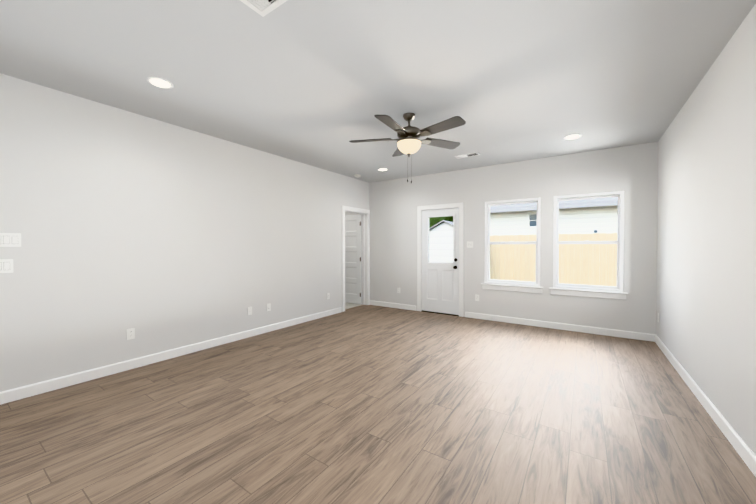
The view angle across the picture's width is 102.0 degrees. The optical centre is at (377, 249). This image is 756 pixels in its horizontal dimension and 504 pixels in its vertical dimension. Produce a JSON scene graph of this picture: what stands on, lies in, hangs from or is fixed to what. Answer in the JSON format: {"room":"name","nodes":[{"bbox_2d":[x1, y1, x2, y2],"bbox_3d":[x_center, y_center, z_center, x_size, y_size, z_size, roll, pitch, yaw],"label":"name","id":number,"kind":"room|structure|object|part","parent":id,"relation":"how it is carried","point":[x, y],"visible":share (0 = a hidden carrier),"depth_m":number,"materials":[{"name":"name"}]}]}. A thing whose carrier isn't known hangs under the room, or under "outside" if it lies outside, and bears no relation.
{"room":"empty living room","nodes":[
{"label":"empty living room","id":0,"kind":"room"},
{"bbox_2d":[0,73,368,391],"bbox_3d":[-2.748,-0.098,3.223,0.140,2.740,8.940,0,1,34],"label":"wall","id":1,"kind":"structure","parent":0,"point":[159,236],"depth_m":3.33,"materials":[{"name":"paint"}]},
{"bbox_2d":[0,259,12,272],"bbox_3d":[-3.117,0.135,2.541,0.012,0.115,0.116,0,1,34],"label":"light switch","id":2,"kind":"object","parent":1,"relation":"attached to","point":[6,265],"visible":1,"depth_m":2.56,"materials":[{"name":"white plastic"}]},
{"bbox_2d":[0,233,20,246],"bbox_3d":[-3.105,-0.085,2.557,0.012,0.115,0.162,0,1,34],"label":"light switch","id":3,"kind":"object","parent":1,"relation":"attached to","point":[10,239],"visible":1,"depth_m":2.58,"materials":[{"name":"white plastic"}]},
{"bbox_2d":[126,328,134,339],"bbox_3d":[-2.638,0.896,3.265,0.008,0.115,0.070,0,1,34],"label":"electrical outlet","id":4,"kind":"object","parent":1,"relation":"attached to","point":[131,333],"visible":1,"depth_m":3.26,"materials":[{"name":"white plastic"}]},
{"bbox_2d":[0,307,341,404],"bbox_3d":[-2.956,1.226,2.791,0.014,0.102,7.967,0,1,34],"label":"baseboard","id":5,"kind":"structure","parent":1,"relation":"attached to","point":[15,394],"depth_m":3.30,"materials":[{"name":"white wood"}]},
{"bbox_2d":[247,307,251,314],"bbox_3d":[-1.851,0.883,4.426,0.016,0.115,0.070,0,1,34],"label":"electrical outlet","id":6,"kind":"object","parent":1,"relation":"attached to","point":[249,310],"visible":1,"depth_m":4.42,"materials":[{"name":"white plastic"}]},
{"bbox_2d":[267,303,270,310],"bbox_3d":[-1.675,0.880,4.695,0.008,0.115,0.070,0,1,34],"label":"electrical outlet","id":7,"kind":"object","parent":1,"relation":"attached to","point":[269,307],"visible":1,"depth_m":4.70,"materials":[{"name":"white plastic"}]},
{"bbox_2d":[345,214,361,303],"bbox_3d":[-0.691,0.207,7.095,0.757,2.020,0.035,0,1,34],"label":"door","id":8,"kind":"structure","parent":1,"relation":"in","point":[353,262],"depth_m":6.99,"materials":[{"name":"white wood"}]},
{"bbox_2d":[342,205,369,311],"bbox_3d":[-0.511,0.171,6.537,0.159,2.128,0.945,0,1,34],"label":"door frame","id":9,"kind":"structure","parent":1,"relation":"attached to","point":[348,208],"depth_m":6.83,"materials":[{"name":"white wood"}]},
{"bbox_2d":[345,302,361,308],"bbox_3d":[-1.514,1.293,6.748,1.870,0.120,2.020,0,1,34],"label":"floor","id":10,"kind":"structure","parent":0,"point":[348,305],"depth_m":6.79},
{"bbox_2d":[0,305,755,503],"bbox_3d":[-0.654,1.348,1.829,5.050,0.120,9.220,0,1,34],"label":"floor","id":11,"kind":"structure","parent":0,"point":[369,404],"depth_m":2.24,"materials":[{"name":"laminate"}]},
{"bbox_2d":[0,0,755,182],"bbox_3d":[-1.429,-1.518,2.320,6.920,0.120,9.220,0,1,34],"label":"ceiling","id":12,"kind":"structure","parent":0,"point":[318,83],"depth_m":2.45,"materials":[{"name":"paint"}]},
{"bbox_2d":[147,77,173,88],"bbox_3d":[-1.902,-1.458,2.675,0.194,0.007,0.194,0,1,34],"label":"recessed light","id":13,"kind":"object","parent":12,"relation":"in","point":[160,82],"visible":1,"depth_m":2.66,"materials":[{"name":"white"}]},
{"bbox_2d":[240,0,287,16],"bbox_3d":[-0.659,-1.445,1.621,0.400,0.012,0.400,0,1,34],"label":"ceiling vent","id":14,"kind":"object","parent":12,"relation":"in","point":[262,8],"visible":1,"depth_m":1.81,"materials":[{"name":"white metal"}]},
{"bbox_2d":[349,113,465,182],"bbox_3d":[0.331,-1.113,3.302,1.285,0.712,1.260,0,1,34],"label":"ceiling fan","id":15,"kind":"object","parent":12,"relation":"hanging from","point":[409,142],"visible":1,"depth_m":3.23,"materials":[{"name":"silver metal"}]},
{"bbox_3d":[0.339,-1.108,3.340,0.262,0.118,0.262,0,1,34],"label":"lamp shade","id":16,"kind":"part","parent":15,"relation":"part of","materials":[{"name":"beige glass"}]},
{"bbox_2d":[454,152,479,158],"bbox_3d":[1.402,-1.482,4.808,0.360,0.008,0.160,0,1,34],"label":"ceiling vent","id":17,"kind":"object","parent":12,"relation":"in","point":[467,155],"visible":0.98,"depth_m":4.80,"materials":[{"name":"white metal"}]},
{"bbox_2d":[564,134,581,139],"bbox_3d":[2.538,-1.472,3.989,0.194,0.007,0.194,0,1,34],"label":"recessed light","id":18,"kind":"object","parent":12,"relation":"in","point":[572,136],"visible":0.98,"depth_m":3.97,"materials":[{"name":"white"}]},
{"bbox_2d":[345,142,657,333],"bbox_3d":[1.105,-0.130,6.102,6.920,2.740,0.140,0,1,34],"label":"wall","id":19,"kind":"structure","parent":0,"point":[631,171],"depth_m":5.01,"materials":[{"name":"paint"}]},
{"bbox_2d":[422,208,458,314],"bbox_3d":[1.216,0.215,5.981,0.762,2.012,0.044,0,1,34],"label":"back door","id":20,"kind":"structure","parent":19,"relation":"in","point":[440,288],"depth_m":5.96,"materials":[{"name":"white wood"}]},
{"bbox_2d":[426,214,456,268],"bbox_3d":[1.227,-0.165,5.935,0.636,1.048,0.123,0,1,34],"label":"window","id":21,"kind":"structure","parent":20,"relation":"attached to","point":[427,234],"depth_m":5.96,"materials":[{"name":"white wood"}]},
{"bbox_2d":[417,202,463,316],"bbox_3d":[1.234,0.177,6.008,0.954,2.128,0.158,0,1,34],"label":"door frame","id":22,"kind":"structure","parent":19,"relation":"attached to","point":[461,249],"depth_m":5.87,"materials":[{"name":"white wood"}]},
{"bbox_2d":[422,310,458,315],"bbox_3d":[1.244,1.233,6.035,0.770,0.016,0.182,0,1,34],"label":"back door threshold sill","id":23,"kind":"structure","parent":19,"relation":"attached to","point":[440,313],"depth_m":5.96,"materials":[{"name":"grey metal"}]},
{"bbox_2d":[467,241,472,247],"bbox_3d":[1.685,-0.100,5.616,0.116,0.115,0.020,0,1,34],"label":"switch plate","id":24,"kind":"object","parent":19,"relation":"attached to","point":[469,244],"visible":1,"depth_m":5.62,"materials":[{"name":"white plastic"}]},
{"bbox_2d":[481,197,542,293],"bbox_3d":[2.301,-0.076,5.271,0.981,1.567,0.176,0,1,34],"label":"window","id":25,"kind":"structure","parent":19,"relation":"in","point":[538,200],"depth_m":5.24,"materials":[{"name":"white plastic"}]},
{"bbox_3d":[2.318,-0.134,5.295,0.759,1.322,0.041,0,1,34],"label":"glass","id":26,"kind":"part","parent":25,"relation":"part of","materials":[{"name":"clear glass"}]},
{"bbox_3d":[2.318,-0.127,5.295,0.807,1.384,0.065,0,1,34],"label":"window sashes","id":27,"kind":"part","parent":25,"relation":"part of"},
{"bbox_2d":[370,300,654,341],"bbox_3d":[1.809,1.195,5.550,4.840,0.102,0.014,0,1,34],"label":"baseboard","id":28,"kind":"structure","parent":19,"relation":"attached to","point":[600,331],"depth_m":4.90,"materials":[{"name":"white wood"}]},
{"bbox_2d":[549,191,627,299],"bbox_3d":[3.188,-0.070,4.675,0.973,1.567,0.176,0,1,34],"label":"window","id":29,"kind":"structure","parent":19,"relation":"in","point":[621,247],"depth_m":4.61,"materials":[{"name":"white plastic"}]},
{"bbox_3d":[3.204,-0.120,4.699,0.799,1.384,0.065,0,1,34],"label":"window sashes","id":30,"kind":"part","parent":29,"relation":"part of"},
{"bbox_2d":[656,4,755,454],"bbox_3d":[1.383,-0.067,0.443,0.140,2.740,8.940,0,1,34],"label":"wall","id":31,"kind":"structure","parent":0,"point":[706,270],"depth_m":2.32,"materials":[{"name":"paint"}]},
{"bbox_2d":[655,334,755,476],"bbox_3d":[1.319,1.252,0.501,0.014,0.102,8.940,0,1,34],"label":"baseboard","id":32,"kind":"structure","parent":31,"relation":"attached to","point":[747,455],"depth_m":2.27,"materials":[{"name":"white wood"}]},
{"label":"outside","id":33,"kind":"structure","parent":0,"visible":0},
{"bbox_3d":[14.953,1.360,20.462,50.000,0.200,39.120,0,1,34],"label":"ground","id":34,"kind":"structure","parent":33,"visible":0},
{"bbox_2d":[429,217,443,227],"bbox_3d":[2.816,-0.764,17.589,2.103,4.111,1.653,0,1,34],"label":"tree","id":35,"kind":"object","parent":34,"relation":"on","point":[434,220],"depth_m":16.87,"materials":[{"name":"green plant"}]},
{"bbox_2d":[429,220,452,262],"bbox_3d":[2.270,0.226,9.860,2.340,2.305,0.950,0,1,34],"label":"shed","id":36,"kind":"object","parent":34,"relation":"on","point":[443,227],"depth_m":9.59,"materials":[{"name":"white"}]},
{"bbox_2d":[444,216,452,221],"bbox_3d":[4.318,-2.232,22.246,4.630,6.943,5.837,0,1,34],"label":"tree","id":37,"kind":"object","parent":34,"relation":"on","point":[448,219],"depth_m":20.51,"materials":[{"name":"green plant"}]},
{"bbox_2d":[490,233,616,285],"bbox_3d":[5.656,0.476,8.304,24.138,1.838,0.144,0,1,34],"label":"fence","id":38,"kind":"object","parent":34,"relation":"on","point":[571,263],"depth_m":8.48,"materials":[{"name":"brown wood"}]},
{"bbox_2d":[490,205,617,273],"bbox_3d":[12.927,0.013,6.332,22.000,2.810,0.200,0,1,34],"label":"wall","id":39,"kind":"structure","parent":34,"relation":"on","point":[500,224],"depth_m":10.47,"materials":[{"name":"white"}]},
{"bbox_2d":[528,213,596,232],"bbox_3d":[6.360,-0.946,10.633,2.050,0.750,0.120,0,1,34],"label":"window","id":40,"kind":"structure","parent":39,"relation":"attached to","point":[532,216],"depth_m":11.16,"materials":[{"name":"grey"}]},
{"bbox_3d":[15.161,-0.025,9.650,22.000,2.810,7.800,0,1,34],"label":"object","id":41,"kind":"object","parent":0,"visible":0},
{"bbox_2d":[490,197,617,212],"bbox_3d":[13.960,-2.512,7.839,22.800,2.265,4.700,0,1,34],"label":"roof","id":42,"kind":"structure","parent":41,"relation":"on","point":[570,201],"depth_m":10.30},
{"bbox_2d":[490,199,617,212],"bbox_3d":[12.643,-1.428,5.893,22.800,0.180,0.020,0,1,34],"label":"fascia","id":43,"kind":"object","parent":42,"relation":"attached to","point":[567,205],"depth_m":10.16,"materials":[{"name":"grey"}]}
]}

